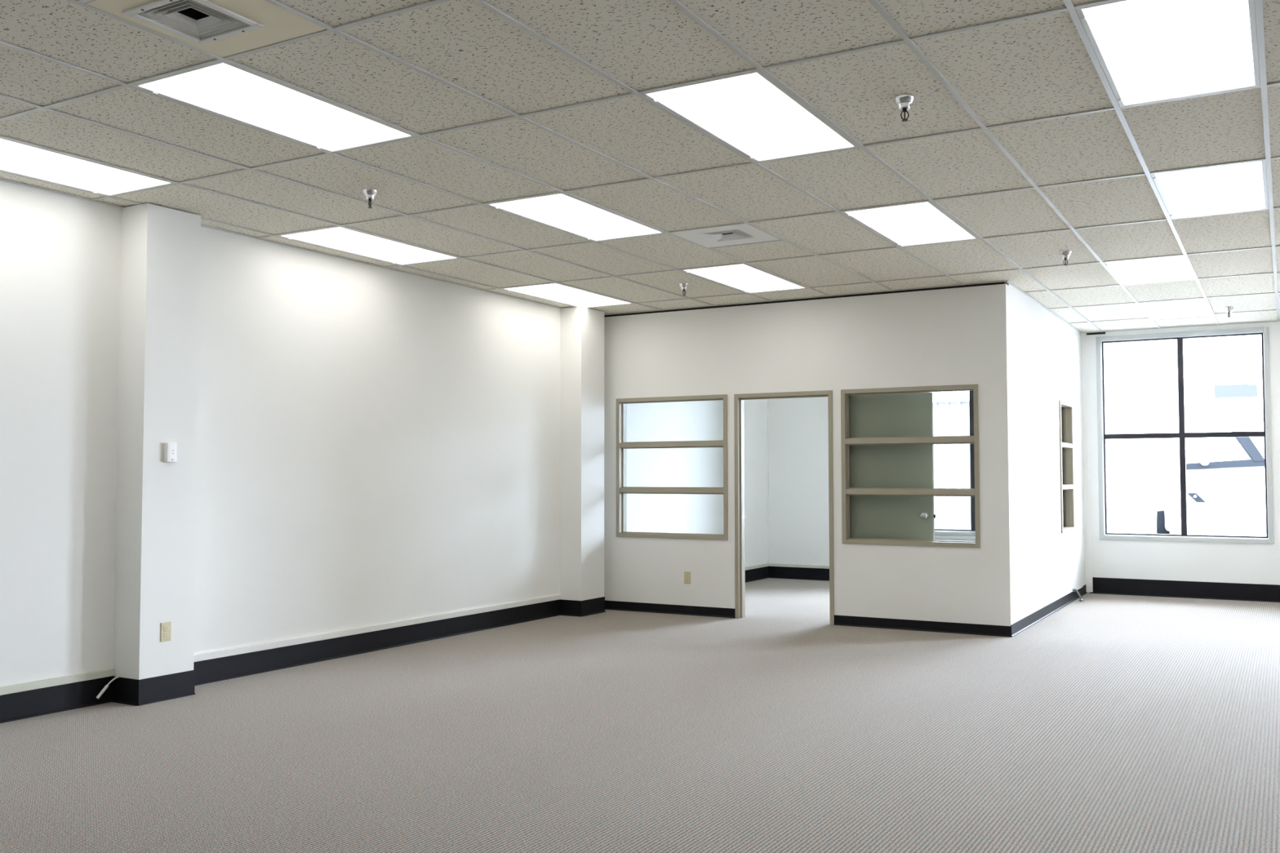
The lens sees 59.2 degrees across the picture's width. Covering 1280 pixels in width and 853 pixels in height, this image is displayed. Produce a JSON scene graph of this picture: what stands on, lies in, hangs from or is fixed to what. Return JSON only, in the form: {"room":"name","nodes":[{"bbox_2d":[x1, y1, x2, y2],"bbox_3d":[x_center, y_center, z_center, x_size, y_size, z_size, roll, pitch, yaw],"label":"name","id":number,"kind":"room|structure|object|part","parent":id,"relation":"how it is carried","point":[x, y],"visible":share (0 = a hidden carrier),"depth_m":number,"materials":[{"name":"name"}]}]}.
{"room":"empty office","nodes":[
{"label":"empty office","id":0,"kind":"room"},
{"bbox_2d":[112,203,200,679],"bbox_3d":[-2.944,0.159,6.877,0.242,2.968,0.380,-1,-3,30],"label":"column","id":1,"kind":"structure","parent":0,"point":[155,533],"depth_m":6.76,"materials":[{"name":"paint"}]},
{"bbox_2d":[111,670,195,706],"bbox_3d":[-2.937,1.567,6.812,0.256,0.149,0.408,-1,-3,30],"label":"baseboard","id":2,"kind":"structure","parent":1,"relation":"attached to","point":[135,692],"depth_m":6.69,"materials":[{"name":"black plastic"}]},
{"bbox_2d":[96,675,119,699],"bbox_3d":[-3.131,1.537,6.625,0.020,0.116,0.139,-2,-3,33],"label":"cable","id":3,"kind":"object","parent":2,"relation":"hanging from","point":[106,686],"visible":1,"depth_m":6.60,"materials":[{"name":"white plastic"}]},
{"bbox_3d":[-3.111,1.505,6.651,0.014,0.050,0.076,-2,-3,35],"label":"cord","id":4,"kind":"part","parent":3,"relation":"part of","materials":[{"name":"white plastic"}]},
{"bbox_2d":[160,622,171,641],"bbox_3d":[-2.842,1.231,6.754,0.009,0.114,0.070,-1,-3,30],"label":"outlet","id":5,"kind":"object","parent":1,"relation":"attached to","point":[166,627],"visible":1,"depth_m":6.75,"materials":[{"name":"beige plastic"}]},
{"bbox_2d":[164,626,168,631],"bbox_3d":[-2.840,1.211,6.753,0.003,0.027,0.033,-1,-3,30],"label":"receptacle","id":6,"kind":"object","parent":5,"relation":"attached to","point":[166,628],"depth_m":6.75,"materials":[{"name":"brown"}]},
{"bbox_2d":[164,632,168,637],"bbox_3d":[-2.840,1.250,6.752,0.003,0.027,0.033,-1,-3,30],"label":"receptacle","id":7,"kind":"object","parent":5,"relation":"attached to","point":[166,634],"depth_m":6.75,"materials":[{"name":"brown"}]},
{"bbox_2d":[164,442,177,462],"bbox_3d":[-2.832,0.157,6.796,0.032,0.117,0.076,-1,-3,30],"label":"wall sensor","id":8,"kind":"object","parent":1,"relation":"attached to","point":[170,448],"visible":1,"depth_m":6.78,"materials":[{"name":"white plastic"}]},
{"bbox_2d":[0,180,767,687],"bbox_3d":[-2.428,0.110,8.050,0.372,3.368,16.340,-1,-3,30],"label":"wall","id":9,"kind":"structure","parent":0,"point":[376,445],"depth_m":8.06,"materials":[{"name":"paint"}]},
{"bbox_2d":[0,668,114,695],"bbox_3d":[-4.805,1.338,3.802,0.022,0.043,6.704,-1,-3,30],"label":"rail","id":10,"kind":"object","parent":9,"relation":"attached to","point":[45,683],"visible":1,"depth_m":6.38,"materials":[{"name":"white paint"}]},
{"bbox_2d":[0,596,605,723],"bbox_3d":[-3.410,1.530,5.989,0.256,0.153,11.895,-1,-3,30],"label":"baseboard","id":11,"kind":"structure","parent":9,"relation":"attached to","point":[61,698],"depth_m":8.02,"materials":[{"name":"black plastic"}]},
{"bbox_2d":[193,594,561,662],"bbox_3d":[-1.853,1.557,8.938,0.022,0.046,4.374,-1,-3,30],"label":"rail","id":12,"kind":"object","parent":9,"relation":"attached to","point":[272,645],"visible":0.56,"depth_m":8.47,"materials":[{"name":"white paint"}]},
{"bbox_2d":[745,566,829,582],"bbox_3d":[2.356,1.791,12.130,3.790,0.153,3.880,-1,-3,30],"label":"baseboard","id":13,"kind":"structure","parent":9,"relation":"attached to","point":[778,572],"depth_m":14.51,"materials":[{"name":"black plastic"}]},
{"bbox_2d":[745,563,829,570],"bbox_3d":[2.356,1.696,12.135,3.790,0.037,3.880,-1,-3,30],"label":"rail","id":14,"kind":"object","parent":13,"relation":"on","point":[766,564],"visible":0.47,"depth_m":14.49,"materials":[{"name":"white paint"}]},
{"bbox_2d":[560,306,604,600],"bbox_3d":[-0.563,0.337,11.020,0.242,2.968,0.420,-1,-3,30],"label":"column","id":15,"kind":"structure","parent":0,"point":[582,328],"depth_m":10.88,"materials":[{"name":"paint"}]},
{"bbox_2d":[0,0,1279,333],"bbox_3d":[4.523,-1.559,3.981,16.151,0.201,16.090,-1,-3,30],"label":"ceiling","id":16,"kind":"structure","parent":0,"point":[1015,128],"depth_m":5.55,"materials":[{"name":"tile"}]},
{"bbox_2d":[0,137,174,195],"bbox_3d":[-3.120,-1.418,5.928,0.587,0.108,1.128,-1,-3,30],"label":"ceiling light","id":17,"kind":"object","parent":16,"relation":"attached to","point":[15,157],"visible":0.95,"depth_m":6.03,"materials":[{"name":"white plastic"}]},
{"bbox_2d":[85,0,326,57],"bbox_3d":[-1.526,-1.520,4.002,0.576,0.154,0.576,-1,-3,30],"label":"ceiling vent","id":18,"kind":"object","parent":16,"relation":"in","point":[220,28],"visible":1,"depth_m":4.06,"materials":[{"name":"grey metal"}]},
{"bbox_3d":[-1.588,-1.450,4.011,0.336,0.009,0.336,-1,-3,30],"label":"diffuser frame","id":19,"kind":"part","parent":18,"relation":"part of","materials":[{"name":"grey metal"}]},
{"bbox_2d":[133,61,415,152],"bbox_3d":[-1.596,-1.457,5.054,0.563,0.108,1.128,-1,-3,30],"label":"ceiling light","id":20,"kind":"object","parent":16,"relation":"attached to","point":[224,89],"visible":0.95,"depth_m":4.99,"materials":[{"name":"white plastic"}]},
{"bbox_2d":[278,226,457,265],"bbox_3d":[-1.904,-1.327,8.042,0.587,0.108,1.238,-1,-3,30],"label":"ceiling light","id":21,"kind":"object","parent":16,"relation":"attached to","point":[339,238],"visible":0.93,"depth_m":7.99,"materials":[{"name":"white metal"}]},
{"bbox_2d":[362,188,377,208],"bbox_3d":[-1.545,-1.302,6.446,0.086,0.102,0.086,-1,-3,11],"label":"sprinkler","id":22,"kind":"object","parent":16,"relation":"attached to","point":[370,193],"visible":1,"depth_m":6.43,"materials":[{"name":"silver metal"}]},
{"bbox_2d":[500,283,632,307],"bbox_3d":[-0.635,-1.233,10.250,0.587,0.108,1.313,-1,-3,30],"label":"ceiling light","id":23,"kind":"object","parent":16,"relation":"attached to","point":[556,292],"visible":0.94,"depth_m":10.24,"materials":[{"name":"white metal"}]},
{"bbox_2d":[485,192,663,241],"bbox_3d":[-0.381,-1.367,7.168,0.563,0.108,1.238,-1,-3,30],"label":"ceiling light","id":24,"kind":"object","parent":16,"relation":"attached to","point":[562,211],"visible":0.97,"depth_m":7.13,"materials":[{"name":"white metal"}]},
{"bbox_2d":[679,282,688,295],"bbox_3d":[0.376,-1.167,9.599,0.086,0.102,0.086,2,-3,-39],"label":"sprinkler","id":25,"kind":"object","parent":16,"relation":"attached to","point":[683,286],"visible":1,"depth_m":9.58,"materials":[{"name":"silver metal"}]},
{"bbox_2d":[671,223,780,248],"bbox_3d":[0.592,-1.368,7.687,0.576,0.142,0.576,-1,-3,30],"label":"ceiling vent","id":26,"kind":"object","parent":16,"relation":"in","point":[744,233],"visible":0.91,"depth_m":7.70,"materials":[{"name":"white metal"}]},
{"bbox_2d":[680,262,806,293],"bbox_3d":[0.888,-1.272,9.376,0.563,0.108,1.313,-1,-3,30],"label":"ceiling light","id":27,"kind":"object","parent":16,"relation":"attached to","point":[744,277],"visible":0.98,"depth_m":9.36,"materials":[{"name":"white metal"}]},
{"bbox_2d":[640,71,858,162],"bbox_3d":[0.544,-1.453,5.200,0.555,0.108,1.211,-1,-3,30],"label":"ceiling light","id":28,"kind":"object","parent":16,"relation":"attached to","point":[750,113],"visible":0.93,"depth_m":5.14,"materials":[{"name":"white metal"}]},
{"bbox_2d":[894,93,915,121],"bbox_3d":[1.144,-1.373,4.870,0.086,0.102,0.086,0,-2,1],"label":"sprinkler","id":29,"kind":"object","parent":16,"relation":"attached to","point":[904,101],"visible":1,"depth_m":4.85,"materials":[{"name":"silver metal"}]},
{"bbox_3d":[1.144,-1.348,4.869,0.033,0.050,0.020,-1,-3,29],"label":"frame","id":30,"kind":"part","parent":29,"relation":"part of","materials":[{"name":"grey metal"}]},
{"bbox_2d":[842,201,977,246],"bbox_3d":[1.791,-1.360,7.369,0.555,0.108,1.227,-1,-3,30],"label":"ceiling light","id":31,"kind":"object","parent":16,"relation":"attached to","point":[918,223],"visible":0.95,"depth_m":7.33,"materials":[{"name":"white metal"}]},
{"bbox_2d":[1059,250,1071,265],"bbox_3d":[3.110,-1.229,8.232,0.086,0.102,0.086,1,-3,-16],"label":"sprinkler","id":32,"kind":"object","parent":16,"relation":"attached to","point":[1065,255],"visible":1,"depth_m":8.21,"materials":[{"name":"silver metal"}]},
{"bbox_2d":[1103,253,1195,284],"bbox_3d":[4.084,-1.292,9.001,0.556,0.108,1.173,-1,-3,30],"label":"ceiling light","id":33,"kind":"object","parent":16,"relation":"attached to","point":[1176,268],"visible":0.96,"depth_m":8.97,"materials":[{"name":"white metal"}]},
{"bbox_2d":[1075,0,1260,106],"bbox_3d":[2.060,-1.492,4.330,0.546,0.108,1.211,-1,-3,30],"label":"ceiling light","id":34,"kind":"object","parent":16,"relation":"attached to","point":[1146,51],"visible":0.98,"depth_m":4.30,"materials":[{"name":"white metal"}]},
{"bbox_2d":[1138,297,1211,318],"bbox_3d":[5.258,-1.204,11.044,0.556,0.108,1.191,-1,-3,30],"label":"ceiling light","id":35,"kind":"object","parent":16,"relation":"attached to","point":[1193,306],"visible":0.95,"depth_m":11.03,"materials":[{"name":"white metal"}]},
{"bbox_2d":[1156,316,1212,325],"bbox_3d":[5.795,-1.187,11.978,0.500,0.142,0.500,-1,-3,30],"label":"ceiling vent","id":36,"kind":"object","parent":16,"relation":"in","point":[1204,319],"visible":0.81,"depth_m":11.95,"materials":[{"name":"white metal"}]},
{"bbox_2d":[1150,160,1269,218],"bbox_3d":[3.307,-1.399,6.499,0.546,0.108,1.227,-1,-3,30],"label":"ceiling light","id":37,"kind":"object","parent":16,"relation":"attached to","point":[1238,187],"visible":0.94,"depth_m":6.45,"materials":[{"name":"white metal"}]},
{"bbox_2d":[1223,306,1233,317],"bbox_3d":[5.739,-1.112,10.977,0.086,0.102,0.086,1,-3,-27],"label":"sprinkler","id":38,"kind":"object","parent":16,"relation":"attached to","point":[1228,309],"visible":1,"depth_m":10.96,"materials":[{"name":"silver metal"}]},
{"bbox_2d":[1277,293,1279,310],"bbox_3d":[6.260,-1.230,10.469,0.572,0.108,1.191,-1,-3,30],"label":"ceiling light","id":39,"kind":"object","parent":16,"relation":"attached to","point":[1277,293],"visible":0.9,"depth_m":10.57,"materials":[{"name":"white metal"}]},
{"bbox_2d":[0,577,1279,852],"bbox_3d":[4.506,1.564,3.811,16.552,0.120,16.410,-1,-3,30],"label":"floor","id":40,"kind":"structure","parent":0,"point":[1109,723],"depth_m":5.54,"materials":[{"name":"carpet"}]},
{"bbox_2d":[1072,586,1084,601],"bbox_3d":[4.801,1.804,12.229,0.112,0.130,0.653,-1,-3,30],"label":"stub","id":41,"kind":"object","parent":40,"relation":"on","point":[1073,589],"visible":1,"depth_m":11.99,"materials":[{"name":"grey metal"}]},
{"bbox_2d":[604,284,1013,626],"bbox_3d":[1.336,0.321,10.471,4.081,2.948,0.120,-1,-3,30],"label":"wall partition","id":42,"kind":"structure","parent":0,"point":[960,335],"depth_m":10.13,"materials":[{"name":"paint"}]},
{"bbox_2d":[616,394,728,540],"bbox_3d":[0.329,0.400,11.047,1.229,1.382,0.148,-1,-3,30],"label":"window","id":43,"kind":"structure","parent":42,"relation":"in","point":[622,445],"depth_m":11.09,"materials":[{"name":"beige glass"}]},
{"bbox_2d":[684,571,690,583],"bbox_3d":[0.456,1.456,10.854,0.070,0.114,0.009,-1,-3,30],"label":"outlet","id":44,"kind":"object","parent":42,"relation":"attached to","point":[686,574],"visible":1,"depth_m":10.85,"materials":[{"name":"beige plastic"}]},
{"bbox_2d":[604,281,1007,317],"bbox_3d":[1.329,-1.171,10.539,4.069,0.040,0.096,-1,-3,30],"label":"gap","id":45,"kind":"structure","parent":42,"relation":"attached to","point":[1001,282],"depth_m":10.32,"materials":[{"name":"grey"}]},
{"bbox_2d":[604,600,1011,637],"bbox_3d":[1.306,1.747,10.350,4.086,0.088,0.014,-1,-3,30],"label":"baseboard","id":46,"kind":"structure","parent":42,"relation":"attached to","point":[844,620],"depth_m":9.96,"materials":[{"name":"black plastic"}]},
{"bbox_2d":[733,390,935,625],"bbox_3d":[1.745,0.731,10.266,1.849,2.110,0.240,-1,-3,24],"label":"door","id":47,"kind":"structure","parent":42,"relation":"in","point":[911,414],"depth_m":10.12,"materials":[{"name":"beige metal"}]},
{"bbox_3d":[2.494,0.784,9.898,0.064,0.063,0.066,-1,-3,26],"label":"knob","id":48,"kind":"part","parent":47,"relation":"part of","materials":[{"name":"silver metal"}]},
{"bbox_2d":[840,384,980,547],"bbox_3d":[2.371,0.347,9.875,1.215,1.382,0.148,-1,-3,30],"label":"window","id":49,"kind":"structure","parent":42,"relation":"in","point":[846,442],"depth_m":9.85,"materials":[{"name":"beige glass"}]},
{"bbox_2d":[768,321,1279,585],"bbox_3d":[8.566,0.175,10.950,16.552,3.268,0.140,-1,-3,30],"label":"wall","id":50,"kind":"structure","parent":0,"point":[799,519],"depth_m":12.82,"materials":[{"name":"white paint"}]},
{"bbox_2d":[766,399,769,563],"bbox_3d":[1.681,0.404,14.806,0.020,2.778,0.020,-1,-3,30],"label":"trim","id":51,"kind":"structure","parent":50,"relation":"attached to","point":[767,403],"depth_m":14.79,"materials":[{"name":"white paint"}]},
{"bbox_2d":[934,391,975,539],"bbox_3d":[4.005,0.179,13.531,1.790,2.341,0.170,-1,-3,30],"label":"window","id":52,"kind":"structure","parent":50,"relation":"in","point":[939,533],"depth_m":13.55,"materials":[{"name":"white paint"}]},
{"bbox_3d":[3.972,1.329,13.421,1.790,0.035,0.032,-1,-3,30],"label":"sill","id":53,"kind":"part","parent":52,"relation":"part of","materials":[{"name":"white paint"}]},
{"bbox_2d":[1080,333,1093,592],"bbox_3d":[5.097,0.411,12.846,0.075,2.968,0.012,-1,-3,30],"label":"trim","id":54,"kind":"structure","parent":50,"relation":"attached to","point":[1084,337],"depth_m":12.84,"materials":[{"name":"white paint"}]},
{"bbox_2d":[1086,332,1105,334],"bbox_3d":[5.200,-1.061,12.845,0.200,0.020,0.019,-1,-3,30],"label":"gap","id":55,"kind":"structure","parent":50,"relation":"attached to","point":[1094,333],"depth_m":12.84,"materials":[{"name":"grey"}]},
{"bbox_2d":[1086,577,1279,602],"bbox_3d":[10.299,1.667,9.801,12.070,0.182,0.014,-1,-3,30],"label":"baseboard","id":56,"kind":"structure","parent":50,"relation":"attached to","point":[1135,587],"depth_m":12.28,"materials":[{"name":"black plastic"}]},
{"bbox_2d":[1096,326,1273,543],"bbox_3d":[5.975,0.110,12.420,1.717,2.302,0.138,-1,-3,30],"label":"window","id":57,"kind":"structure","parent":50,"relation":"in","point":[1181,435],"depth_m":12.42,"materials":[{"name":"white paint"}]},
{"bbox_2d":[1007,283,1085,623],"bbox_3d":[4.049,0.341,11.219,0.120,2.968,3.880,-1,-3,30],"label":"wall","id":58,"kind":"structure","parent":0,"point":[1046,351],"depth_m":10.69,"materials":[{"name":"white paint"}]},
{"bbox_2d":[1010,584,1086,637],"bbox_3d":[4.078,1.770,11.069,0.014,0.098,4.005,-1,-3,30],"label":"baseboard","id":59,"kind":"structure","parent":58,"relation":"attached to","point":[1020,626],"depth_m":10.61,"materials":[{"name":"black plastic"}]},
{"bbox_2d":[1058,400,1075,533],"bbox_3d":[4.440,0.425,11.896,0.148,1.367,0.752,-1,-3,30],"label":"window","id":60,"kind":"structure","parent":58,"relation":"in","point":[1066,436],"depth_m":12.15,"materials":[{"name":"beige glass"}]},
{"bbox_3d":[4.439,-0.023,11.915,0.006,0.394,0.676,-1,-3,30],"label":"pane","id":61,"kind":"part","parent":60,"relation":"part of","materials":[{"name":"clear glass"}]},
{"bbox_3d":[4.440,0.419,11.896,0.006,0.390,0.676,-1,-3,30],"label":"pane","id":62,"kind":"part","parent":60,"relation":"part of","materials":[{"name":"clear glass"}]},
{"bbox_3d":[4.440,0.867,11.877,0.006,0.407,0.676,-1,-3,30],"label":"pane","id":63,"kind":"part","parent":60,"relation":"part of","materials":[{"name":"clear glass"}]},
{"label":"outside","id":64,"kind":"structure","parent":0,"visible":0},
{"bbox_2d":[1106,507,1266,536],"bbox_3d":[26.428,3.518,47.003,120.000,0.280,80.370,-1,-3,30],"label":"ground","id":65,"kind":"structure","parent":64,"point":[1120,520],"depth_m":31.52,"materials":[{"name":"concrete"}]},
{"bbox_2d":[933,394,1132,529],"bbox_3d":[2.459,1.021,23.531,14.100,2.720,5.100,-1,-3,30],"label":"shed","id":66,"kind":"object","parent":65,"relation":"on","point":[951,413],"visible":0.03,"depth_m":19.09,"materials":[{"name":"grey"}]},
{"bbox_2d":[1104,334,1263,508],"bbox_3d":[33.428,-0.703,43.315,28.800,7.820,8.900,-1,-3,30],"label":"sky","id":67,"kind":"structure","parent":65,"relation":"on","point":[1223,378],"depth_m":45.82,"materials":[{"name":"paint"}]},
{"bbox_2d":[1156,421,1266,533],"bbox_3d":[11.123,1.095,21.510,2.360,2.340,5.078,-1,-3,24],"label":"van","id":68,"kind":"object","parent":65,"relation":"on","point":[1225,477],"visible":0.74,"depth_m":19.65,"materials":[{"name":"white paint"}]},
{"bbox_2d":[1200,457,1209,465],"bbox_3d":[9.950,0.613,19.843,0.150,0.148,0.065,-1,-3,24],"label":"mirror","id":69,"kind":"object","parent":68,"relation":"attached to","point":[1204,460],"depth_m":19.82,"materials":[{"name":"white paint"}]}
]}

